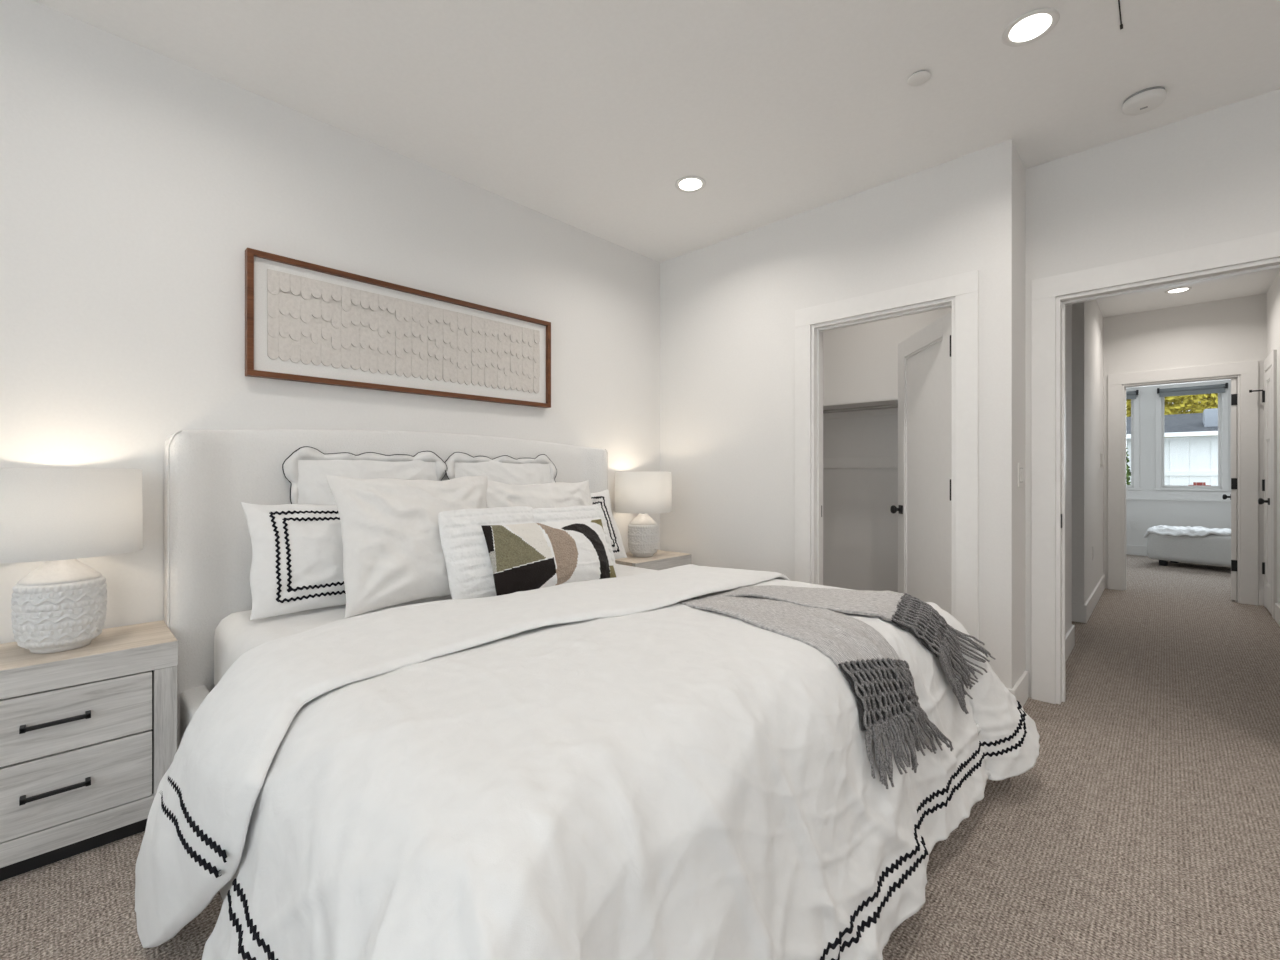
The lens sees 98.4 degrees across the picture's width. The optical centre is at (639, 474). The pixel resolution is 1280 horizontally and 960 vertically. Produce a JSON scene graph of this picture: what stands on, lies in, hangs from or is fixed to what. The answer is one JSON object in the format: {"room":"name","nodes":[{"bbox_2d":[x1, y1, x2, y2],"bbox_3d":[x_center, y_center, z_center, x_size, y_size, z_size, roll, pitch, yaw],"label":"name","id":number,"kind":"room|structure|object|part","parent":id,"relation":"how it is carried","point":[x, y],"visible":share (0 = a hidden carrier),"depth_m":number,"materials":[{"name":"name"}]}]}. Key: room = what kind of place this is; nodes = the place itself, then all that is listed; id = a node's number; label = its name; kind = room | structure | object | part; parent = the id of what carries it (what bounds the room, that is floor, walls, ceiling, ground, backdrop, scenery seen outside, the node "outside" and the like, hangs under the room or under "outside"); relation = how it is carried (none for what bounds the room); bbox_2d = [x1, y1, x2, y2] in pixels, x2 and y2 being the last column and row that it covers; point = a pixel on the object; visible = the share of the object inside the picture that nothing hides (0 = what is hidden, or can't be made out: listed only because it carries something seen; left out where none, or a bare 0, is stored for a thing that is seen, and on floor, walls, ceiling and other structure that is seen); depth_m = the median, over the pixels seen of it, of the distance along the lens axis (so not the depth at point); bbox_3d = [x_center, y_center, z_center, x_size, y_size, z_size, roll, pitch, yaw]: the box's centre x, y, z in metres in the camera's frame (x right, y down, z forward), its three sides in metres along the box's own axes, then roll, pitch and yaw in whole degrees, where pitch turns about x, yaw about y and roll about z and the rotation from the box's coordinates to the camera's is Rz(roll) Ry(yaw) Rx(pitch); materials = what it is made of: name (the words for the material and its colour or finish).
{"room":"bedroom","nodes":[
{"label":"bedroom","id":0,"kind":"room"},
{"bbox_2d":[0,0,659,643],"bbox_3d":[-2.311,-0.215,1.651,0.120,2.745,7.244,0,0,44],"label":"wall","id":1,"kind":"structure","parent":0,"point":[137,182],"depth_m":2.17,"materials":[{"name":"paint"}]},
{"bbox_2d":[245,248,550,407],"bbox_3d":[-1.084,-0.663,2.815,0.044,0.518,1.533,0,0,44],"label":"framed artwork","id":2,"kind":"object","parent":1,"relation":"attached to","point":[306,322],"visible":1,"depth_m":2.65,"materials":[{"name":"white paper"}]},
{"bbox_2d":[0,554,1279,959],"bbox_3d":[2.157,1.207,2.572,5.320,0.100,14.740,0,0,44],"label":"floor","id":3,"kind":"structure","parent":0,"point":[1144,824],"depth_m":1.76,"materials":[{"name":"carpet"}]},
{"bbox_2d":[0,620,177,880],"bbox_3d":[-1.843,0.854,1.744,0.393,0.607,0.554,0,0,44],"label":"nightstand","id":4,"kind":"object","parent":3,"relation":"on","point":[88,733],"visible":0.94,"depth_m":1.67,"materials":[{"name":"white wood"}]},
{"bbox_3d":[-1.711,0.928,1.619,0.029,0.016,0.144,0,0,44],"label":"handle","id":5,"kind":"part","parent":4,"relation":"part of","materials":[{"name":"black metal"}]},
{"bbox_3d":[-1.711,0.726,1.619,0.029,0.016,0.144,0,0,44],"label":"handle","id":6,"kind":"part","parent":4,"relation":"part of","materials":[{"name":"black metal"}]},
{"bbox_2d":[0,468,142,653],"bbox_3d":[-1.835,0.267,1.751,0.386,0.567,0.386,0,0,44],"label":"table lamp","id":7,"kind":"object","parent":4,"relation":"on","point":[58,517],"visible":1,"depth_m":1.66,"materials":[{"name":"ceramic"}]},
{"bbox_3d":[-1.835,0.117,1.751,0.386,0.269,0.386,0,0,44],"label":"lamp shade","id":8,"kind":"part","parent":7,"relation":"part of","materials":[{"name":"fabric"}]},
{"bbox_3d":[-1.728,0.933,1.635,0.018,0.206,0.424,0,0,44],"label":"drawer","id":9,"kind":"part","parent":4,"relation":"part of","materials":[{"name":"grey wood"}]},
{"bbox_3d":[-1.728,0.731,1.635,0.018,0.186,0.424,0,0,44],"label":"drawer","id":10,"kind":"part","parent":4,"relation":"part of","materials":[{"name":"grey wood"}]},
{"bbox_3d":[-1.853,1.073,1.754,0.364,0.067,0.433,0,0,44],"label":"rail","id":11,"kind":"part","parent":4,"relation":"part of","materials":[{"name":"grey wood"}]},
{"bbox_3d":[-1.683,0.870,1.932,0.365,0.474,0.058,0,0,44],"label":"panel","id":12,"kind":"part","parent":4,"relation":"part of","materials":[{"name":"grey wood"}]},
{"bbox_2d":[164,429,607,900],"bbox_3d":[-0.266,0.473,2.122,2.179,1.368,2.175,0,0,44],"label":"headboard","id":13,"kind":"object","parent":3,"relation":"on","point":[208,474],"visible":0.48,"depth_m":2.14,"materials":[{"name":"fabric"}]},
{"bbox_3d":[-0.932,0.973,1.358,2.080,0.368,0.081,0,0,44],"label":"rail","id":14,"kind":"part","parent":13,"relation":"part of","materials":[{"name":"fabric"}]},
{"bbox_3d":[-0.999,0.473,2.821,0.154,1.368,2.166,0,0,44],"label":"headboard","id":15,"kind":"part","parent":13,"relation":"part of","materials":[{"name":"fabric"}]},
{"bbox_2d":[214,564,657,685],"bbox_3d":[-0.244,0.689,2.101,1.994,0.336,1.921,0,0,44],"label":"mattress","id":16,"kind":"object","parent":13,"relation":"on","point":[236,634],"visible":0.05,"depth_m":1.97,"materials":[{"name":"white fabric"}]},
{"bbox_2d":[241,502,345,619],"bbox_3d":[-1.183,0.322,2.239,0.207,0.440,0.717,0,0,39],"label":"pillow","id":17,"kind":"object","parent":16,"relation":"on","point":[297,564],"visible":0.48,"depth_m":2.05,"materials":[{"name":"white fabric"}]},
{"bbox_3d":[-1.161,0.310,2.222,0.041,0.351,0.553,-25,-18,35],"label":"wavy trim","id":18,"kind":"part","parent":17,"relation":"part of","materials":[{"name":"black fabric"}]},
{"bbox_3d":[-1.153,0.305,2.214,0.042,0.285,0.483,-25,-18,35],"label":"wavy trim","id":19,"kind":"part","parent":17,"relation":"part of","materials":[{"name":"black fabric"}]},
{"bbox_2d":[282,446,446,504],"bbox_3d":[-1.196,0.220,2.500,0.147,0.674,0.716,0,0,42],"label":"pillow","id":20,"kind":"object","parent":16,"relation":"on","point":[306,468],"visible":0.23,"depth_m":2.42,"materials":[{"name":"white fabric"}]},
{"bbox_2d":[326,475,486,617],"bbox_3d":[-0.884,0.261,2.279,0.244,0.512,0.695,0,0,41],"label":"square pillow","id":21,"kind":"object","parent":16,"relation":"on","point":[393,554],"visible":0.8,"depth_m":2.13,"materials":[{"name":"beige fabric"}]},
{"bbox_2d":[438,506,534,598],"bbox_3d":[-0.607,0.331,2.364,0.178,0.370,0.492,0,0,42],"label":"quilted pillow","id":22,"kind":"object","parent":16,"relation":"on","point":[463,542],"visible":0.54,"depth_m":2.23,"materials":[{"name":"fabric"}]},
{"bbox_2d":[445,452,556,484],"bbox_3d":[-0.711,0.222,3.005,0.142,0.676,0.712,0,0,43],"label":"pillow","id":23,"kind":"object","parent":16,"relation":"on","point":[540,469],"visible":0.3,"depth_m":3.01,"materials":[{"name":"white fabric"}]},
{"bbox_2d":[486,480,592,508],"bbox_3d":[-0.479,0.274,2.744,0.709,0.488,0.223,0,0,-40],"label":"square pillow","id":24,"kind":"object","parent":16,"relation":"on","point":[555,494],"visible":0.3,"depth_m":2.72,"materials":[{"name":"beige fabric"}]},
{"bbox_2d":[481,519,615,595],"bbox_3d":[-0.376,0.365,2.448,0.648,0.305,0.170,0,0,-43],"label":"lumbar cushion","id":25,"kind":"object","parent":16,"relation":"on","point":[527,556],"visible":0.8,"depth_m":2.37,"materials":[{"name":"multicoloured fabric"}]},
{"bbox_2d":[532,505,615,572],"bbox_3d":[-0.327,0.337,2.662,0.493,0.357,0.180,0,0,-41],"label":"quilted pillow","id":26,"kind":"object","parent":16,"relation":"on","point":[571,513],"visible":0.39,"depth_m":2.71,"materials":[{"name":"fabric"}]},
{"bbox_2d":[135,564,1039,959],"bbox_3d":[0.089,0.799,1.815,1.747,0.741,2.577,0,0,44],"label":"duvet","id":27,"kind":"object","parent":16,"relation":"on","point":[616,768],"visible":0.88,"depth_m":1.08,"materials":[{"name":"white fabric"}]},
{"bbox_3d":[-1.028,0.784,1.229,0.628,0.087,0.032,0,0,41],"label":"flap trim","id":28,"kind":"part","parent":27,"relation":"part of","materials":[{"name":"black fabric"}]},
{"bbox_3d":[-1.010,0.740,1.225,0.655,0.102,0.034,0,0,43],"label":"flap trim","id":29,"kind":"part","parent":27,"relation":"part of","materials":[{"name":"black fabric"}]},
{"bbox_3d":[-0.494,0.914,0.746,0.918,0.226,0.073,0,0,44],"label":"trim","id":30,"kind":"part","parent":27,"relation":"part of","materials":[{"name":"fabric"}]},
{"bbox_3d":[-0.464,0.891,0.739,0.885,0.266,0.070,0,0,44],"label":"trim","id":31,"kind":"part","parent":27,"relation":"part of","materials":[{"name":"black fabric"}]},
{"bbox_2d":[677,585,995,788],"bbox_3d":[0.631,0.639,1.998,0.941,0.426,1.044,0,0,44],"label":"throw blanket","id":32,"kind":"object","parent":27,"relation":"on","point":[882,683],"visible":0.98,"depth_m":1.65,"materials":[{"name":"grey fabric"}]},
{"bbox_3d":[0.426,0.498,1.904,0.424,0.133,0.884,0,0,-30],"label":"panel","id":33,"kind":"part","parent":32,"relation":"part of","materials":[{"name":"grey fabric"}]},
{"bbox_3d":[0.552,0.454,2.066,0.775,0.056,0.429,0,0,28],"label":"panel","id":34,"kind":"part","parent":32,"relation":"part of","materials":[{"name":"grey fabric"}]},
{"bbox_3d":[0.607,0.970,1.299,0.126,0.254,2.427,0,0,45],"label":"foot trim","id":35,"kind":"part","parent":27,"relation":"part of","materials":[{"name":"fabric"}]},
{"bbox_3d":[0.618,0.981,1.286,0.146,0.225,2.434,0,0,44],"label":"foot trim","id":36,"kind":"part","parent":27,"relation":"part of","materials":[{"name":"fabric"}]},
{"bbox_2d":[590,490,626,558],"bbox_3d":[-0.381,0.320,3.110,0.733,0.450,0.219,0,0,-41],"label":"pillow","id":37,"kind":"object","parent":16,"relation":"on","point":[602,499],"visible":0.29,"depth_m":3.28,"materials":[{"name":"white fabric"}]},
{"bbox_3d":[-0.353,0.305,3.086,0.483,0.287,0.041,-5,-16,-45],"label":"wavy trim","id":38,"kind":"part","parent":37,"relation":"part of","materials":[{"name":"fabric"}]},
{"bbox_3d":[-0.358,0.308,3.091,0.556,0.353,0.040,-5,-16,-45],"label":"wavy trim","id":39,"kind":"part","parent":37,"relation":"part of","materials":[{"name":"black fabric"}]},
{"bbox_2d":[615,550,690,569],"bbox_3d":[0.040,0.854,3.721,0.393,0.607,0.554,0,0,44],"label":"nightstand","id":40,"kind":"object","parent":3,"relation":"on","point":[661,560],"visible":0.07,"depth_m":3.61,"materials":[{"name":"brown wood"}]},
{"bbox_2d":[615,471,671,556],"bbox_3d":[0.022,0.267,3.715,0.386,0.567,0.386,0,0,44],"label":"table lamp","id":41,"kind":"object","parent":40,"relation":"on","point":[642,493],"visible":1,"depth_m":3.58,"materials":[{"name":"ceramic"}]},
{"bbox_3d":[0.022,0.117,3.715,0.386,0.269,0.386,0,0,44],"label":"lamp shade","id":42,"kind":"part","parent":41,"relation":"part of","materials":[{"name":"fabric"}]},
{"bbox_2d":[1147,533,1230,566],"bbox_3d":[7.174,0.937,6.562,0.660,0.440,1.600,0,0,-32],"label":"ottoman","id":43,"kind":"object","parent":3,"relation":"on","point":[1211,549],"visible":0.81,"depth_m":6.71,"materials":[{"name":"fabric"}]},
{"bbox_2d":[1144,525,1230,537],"bbox_3d":[7.106,0.735,6.501,0.601,0.167,1.672,0,0,-32],"label":"throw","id":44,"kind":"object","parent":43,"relation":"on","point":[1197,531],"visible":0.66,"depth_m":6.80,"materials":[{"name":"white fabric"}]},
{"bbox_2d":[33,0,1279,317],"bbox_3d":[2.157,-1.638,2.572,5.320,0.100,14.740,0,0,44],"label":"ceiling","id":45,"kind":"structure","parent":0,"point":[588,116],"depth_m":2.25,"materials":[{"name":"paint"}]},
{"bbox_2d":[675,176,705,192],"bbox_3d":[0.276,-1.584,3.021,0.168,0.008,0.168,0,0,44],"label":"recessed light","id":46,"kind":"object","parent":45,"relation":"in","point":[688,184],"visible":1,"depth_m":3.02,"materials":[{"name":"white plastic"}]},
{"bbox_2d":[907,70,930,85],"bbox_3d":[1.115,-1.583,2.208,0.084,0.010,0.084,0,0,44],"label":"sprinkler cover","id":47,"kind":"object","parent":45,"relation":"attached to","point":[918,78],"visible":1,"depth_m":2.20,"materials":[{"name":"grey plastic"}]},
{"bbox_2d":[1002,8,1059,46],"bbox_3d":[1.385,-1.584,1.962,0.168,0.008,0.168,0,0,44],"label":"recessed light","id":48,"kind":"object","parent":45,"relation":"in","point":[1031,26],"visible":1,"depth_m":1.96,"materials":[{"name":"white plastic"}]},
{"bbox_2d":[1118,0,1122,29],"bbox_3d":[1.368,-1.586,1.602,0.008,0.004,1.006,0,0,44],"label":"trim","id":49,"kind":"structure","parent":45,"relation":"attached to","point":[1121,24],"depth_m":1.92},
{"bbox_2d":[1122,86,1166,115],"bbox_3d":[2.123,-1.565,2.328,0.140,0.047,0.140,0,0,44],"label":"smoke detector","id":50,"kind":"object","parent":45,"relation":"attached to","point":[1143,101],"visible":1,"depth_m":2.30,"materials":[{"name":"grey plastic"}]},
{"bbox_2d":[1165,287,1191,293],"bbox_3d":[4.642,-1.584,4.762,0.168,0.008,0.168,0,0,44],"label":"recessed light","id":51,"kind":"object","parent":45,"relation":"in","point":[1180,289],"visible":1,"depth_m":4.76,"materials":[{"name":"white plastic"}]},
{"bbox_2d":[660,139,1015,688],"bbox_3d":[0.996,-0.215,3.425,2.222,2.745,0.115,0,0,44],"label":"wall","id":52,"kind":"structure","parent":0,"point":[728,307],"depth_m":3.41,"materials":[{"name":"paint"}]},
{"bbox_2d":[795,270,978,643],"bbox_3d":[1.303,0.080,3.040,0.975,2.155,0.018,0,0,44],"label":"trim","id":53,"kind":"structure","parent":52,"relation":"attached to","point":[964,287],"depth_m":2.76,"materials":[{"name":"wood"}]},
{"bbox_2d":[890,311,950,613],"bbox_3d":[1.665,0.146,3.221,0.161,1.991,0.765,0,0,5],"label":"door","id":54,"kind":"structure","parent":52,"relation":"in","point":[924,358],"depth_m":3.19,"materials":[{"name":"wood"}]},
{"bbox_3d":[1.645,0.227,3.546,0.063,0.055,0.055,0,0,5],"label":"knob","id":55,"kind":"part","parent":54,"relation":"part of","materials":[{"name":"black metal"}]},
{"bbox_2d":[1007,688,1014,695],"bbox_3d":[0.962,1.087,3.366,2.222,0.140,0.016,0,0,44],"label":"baseboard","id":56,"kind":"structure","parent":52,"relation":"attached to","point":[1012,691],"depth_m":2.60,"materials":[{"name":"wood"}]},
{"bbox_2d":[823,308,950,591],"bbox_3d":[2.037,-0.215,4.192,1.870,2.745,0.080,0,0,44],"label":"wall","id":57,"kind":"structure","parent":0,"point":[860,362],"depth_m":4.39,"materials":[{"name":"paint"}]},
{"bbox_2d":[823,397,897,418],"bbox_3d":[1.895,-0.504,4.065,1.740,0.092,0.300,0,0,44],"label":"closet shelf","id":58,"kind":"object","parent":57,"relation":"attached to","point":[891,400],"visible":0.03,"depth_m":4.26,"materials":[{"name":"wood"}]},
{"bbox_2d":[823,404,897,413],"bbox_3d":[1.812,-0.488,3.978,1.740,0.060,0.050,0,0,44],"label":"closet rod","id":59,"kind":"object","parent":58,"relation":"attached to","point":[892,405],"visible":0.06,"depth_m":4.12,"materials":[{"name":"metal"}]},
{"bbox_2d":[1016,150,1024,681],"bbox_3d":[1.921,-0.215,2.869,0.115,2.745,0.357,0,0,44],"label":"wall","id":60,"kind":"structure","parent":0,"point":[1020,169],"depth_m":2.78,"materials":[{"name":"paint"}]},
{"bbox_2d":[1012,671,1027,706],"bbox_3d":[1.883,1.087,2.733,0.016,0.140,0.338,0,0,44],"label":"baseboard","id":61,"kind":"structure","parent":60,"relation":"attached to","point":[1021,686],"depth_m":2.73,"materials":[{"name":"wood"}]},
{"bbox_2d":[1018,463,1023,486],"bbox_3d":[1.906,0.005,2.763,0.010,0.118,0.118,0,0,44],"label":"light switch","id":62,"kind":"object","parent":60,"relation":"attached to","point":[1020,465],"visible":1,"depth_m":2.75,"materials":[{"name":"white plastic"}]},
{"bbox_2d":[1066,300,1102,632],"bbox_3d":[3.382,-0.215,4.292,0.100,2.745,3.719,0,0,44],"label":"wall","id":63,"kind":"structure","parent":0,"point":[1093,315],"depth_m":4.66,"materials":[{"name":"paint"}]},
{"bbox_2d":[1066,575,1104,660],"bbox_3d":[3.050,1.087,4.613,1.056,0.140,3.675,0,0,44],"label":"baseboard","id":64,"kind":"structure","parent":63,"relation":"attached to","point":[1081,613],"depth_m":4.32,"materials":[{"name":"wood"}]},
{"bbox_2d":[1100,452,1103,466],"bbox_3d":[4.514,-0.143,5.395,0.018,0.150,0.110,0,0,44],"label":"thermostat","id":65,"kind":"object","parent":63,"relation":"attached to","point":[1101,453],"visible":1,"depth_m":5.36,"materials":[{"name":"white plastic"}]},
{"bbox_3d":[4.516,-0.143,5.393,0.012,0.120,0.079,0,0,44],"label":"sensor panel","id":66,"kind":"part","parent":65,"relation":"part of","materials":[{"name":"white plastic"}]},
{"bbox_2d":[1025,89,1279,696],"bbox_3d":[3.016,-0.215,1.993,2.678,2.745,0.115,0,0,44],"label":"wall","id":67,"kind":"structure","parent":0,"point":[1213,176],"depth_m":2.55,"materials":[{"name":"paint"}]},
{"bbox_2d":[1031,231,1279,703],"bbox_3d":[2.387,0.080,2.501,1.010,2.155,0.018,0,0,44],"label":"trim","id":68,"kind":"structure","parent":67,"relation":"attached to","point":[1044,291],"depth_m":2.79,"materials":[{"name":"wood"}]},
{"bbox_2d":[1056,257,1279,703],"bbox_3d":[2.433,0.132,2.549,0.810,2.050,0.123,0,0,44],"label":"trim","id":69,"kind":"structure","parent":67,"relation":"attached to","point":[1269,264],"depth_m":2.78,"materials":[{"name":"wood"}]},
{"bbox_2d":[1126,380,1230,545],"bbox_3d":[7.582,-0.215,7.490,3.950,2.745,0.175,0,0,44],"label":"wall","id":70,"kind":"structure","parent":0,"point":[1148,513],"depth_m":7.74,"materials":[{"name":"paint"}]},
{"bbox_2d":[1126,390,1138,399],"bbox_3d":[6.804,-1.132,8.091,0.743,0.124,0.066,0,0,44],"label":"roller shade","id":71,"kind":"object","parent":70,"relation":"attached to","point":[1129,394],"visible":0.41,"depth_m":7.87,"materials":[{"name":"grey fabric"}]},
{"bbox_2d":[1126,395,1140,489],"bbox_3d":[6.868,-0.480,8.169,0.810,1.415,0.175,0,0,44],"label":"window","id":72,"kind":"structure","parent":70,"relation":"attached to","point":[1134,485],"depth_m":7.89,"materials":[{"name":"wood"}]},
{"bbox_3d":[6.890,-0.469,8.192,0.656,1.323,0.042,0,0,44],"label":"sash","id":73,"kind":"part","parent":72,"relation":"part of","materials":[{"name":"plastic"}]},
{"bbox_2d":[1126,545,1147,555],"bbox_3d":[7.540,1.087,7.446,3.750,0.140,0.016,0,0,44],"label":"baseboard","id":74,"kind":"structure","parent":70,"relation":"attached to","point":[1130,549],"depth_m":7.88,"materials":[{"name":"wood"}]},
{"bbox_2d":[1154,388,1230,490],"bbox_3d":[7.524,-0.480,7.545,0.740,1.415,0.175,0,0,44],"label":"window","id":75,"kind":"structure","parent":70,"relation":"attached to","point":[1222,397],"depth_m":7.37,"materials":[{"name":"wood"}]},
{"bbox_2d":[1157,383,1227,396],"bbox_3d":[7.457,-1.132,7.468,0.678,0.124,0.066,0,0,44],"label":"roller shade","id":76,"kind":"object","parent":70,"relation":"attached to","point":[1219,388],"visible":1,"depth_m":7.45,"materials":[{"name":"grey fabric"}]},
{"bbox_2d":[1103,293,1266,589],"bbox_3d":[5.291,-0.215,5.122,3.900,2.745,0.115,0,0,44],"label":"wall","id":77,"kind":"structure","parent":0,"point":[1232,330],"depth_m":5.18,"materials":[{"name":"paint"}]},
{"bbox_2d":[1108,360,1257,604],"bbox_3d":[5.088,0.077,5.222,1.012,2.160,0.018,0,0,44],"label":"trim","id":78,"kind":"structure","parent":77,"relation":"attached to","point":[1248,370],"depth_m":5.03,"materials":[{"name":"wood"}]},
{"bbox_2d":[1222,379,1236,600],"bbox_3d":[5.646,0.140,5.249,0.768,2.005,0.161,0,0,-43],"label":"door","id":79,"kind":"structure","parent":77,"relation":"in","point":[1233,496],"depth_m":4.99,"materials":[{"name":"wood"}]},
{"bbox_3d":[5.844,0.227,5.498,0.055,0.055,0.063,0,0,-43],"label":"knob","id":80,"kind":"part","parent":79,"relation":"part of","materials":[{"name":"black metal"}]},
{"bbox_2d":[1258,589,1263,605],"bbox_3d":[5.474,1.087,4.856,0.048,0.140,0.016,0,0,44],"label":"baseboard","id":81,"kind":"structure","parent":77,"relation":"attached to","point":[1260,592],"depth_m":4.86,"materials":[{"name":"wood"}]},
{"bbox_2d":[1267,270,1279,604],"bbox_3d":[4.251,-0.215,3.465,0.100,2.745,3.719,0,0,44],"label":"wall","id":82,"kind":"structure","parent":0,"point":[1273,294],"depth_m":4.37,"materials":[{"name":"paint"}]},
{"bbox_2d":[1249,367,1271,614],"bbox_3d":[5.255,0.135,4.663,0.120,2.015,0.442,0,0,44],"label":"door","id":83,"kind":"structure","parent":82,"relation":"in","point":[1267,394],"depth_m":4.68,"materials":[{"name":"wood"}]},
{"bbox_3d":[5.185,0.227,4.591,0.063,0.055,0.055,0,0,44],"label":"knob","id":84,"kind":"part","parent":83,"relation":"part of","materials":[{"name":"black metal"}]},
{"bbox_2d":[1264,349,1276,618],"bbox_3d":[5.270,0.082,4.620,0.018,2.150,0.599,0,0,44],"label":"trim","id":85,"kind":"structure","parent":82,"relation":"attached to","point":[1270,361],"depth_m":4.41,"materials":[{"name":"wood"}]},
{"bbox_2d":[1275,603,1279,625],"bbox_3d":[3.983,1.087,3.268,0.016,0.140,3.014,0,0,44],"label":"baseboard","id":86,"kind":"structure","parent":82,"relation":"attached to","point":[1277,606],"depth_m":4.26,"materials":[{"name":"wood"}]},
{"label":"outside","id":87,"kind":"structure","parent":0,"visible":0},
{"bbox_3d":[26.080,4.557,24.117,70.000,0.200,49.100,0,0,44],"label":"ground","id":88,"kind":"structure","parent":87,"visible":0},
{"bbox_2d":[1126,448,1130,484],"bbox_3d":[10.929,1.729,12.921,0.884,5.464,0.918,0,0,44],"label":"shrub","id":89,"kind":"object","parent":88,"relation":"on","point":[1127,458],"visible":0.02,"depth_m":12.64,"materials":[{"name":"green plant"}]},
{"bbox_2d":[1126,408,1217,485],"bbox_3d":[16.037,1.397,13.430,11.600,6.120,6.430,0,0,44],"label":"neighbor house","id":90,"kind":"structure","parent":88,"relation":"on","point":[1187,460],"depth_m":12.82,"materials":[{"name":"white wood"}]},
{"bbox_2d":[1126,393,1217,437],"bbox_3d":[17.433,0.513,17.935,4.053,7.892,4.055,0,0,44],"label":"tree","id":91,"kind":"object","parent":88,"relation":"on","point":[1172,404],"visible":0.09,"depth_m":16.71,"materials":[{"name":"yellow plant"}]},
{"bbox_2d":[1188,482,1210,485],"bbox_3d":[12.032,2.317,11.879,0.340,4.280,0.340,0,0,44],"label":"brick chimney","id":92,"kind":"object","parent":88,"relation":"on","point":[1194,483],"visible":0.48,"depth_m":11.80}
]}

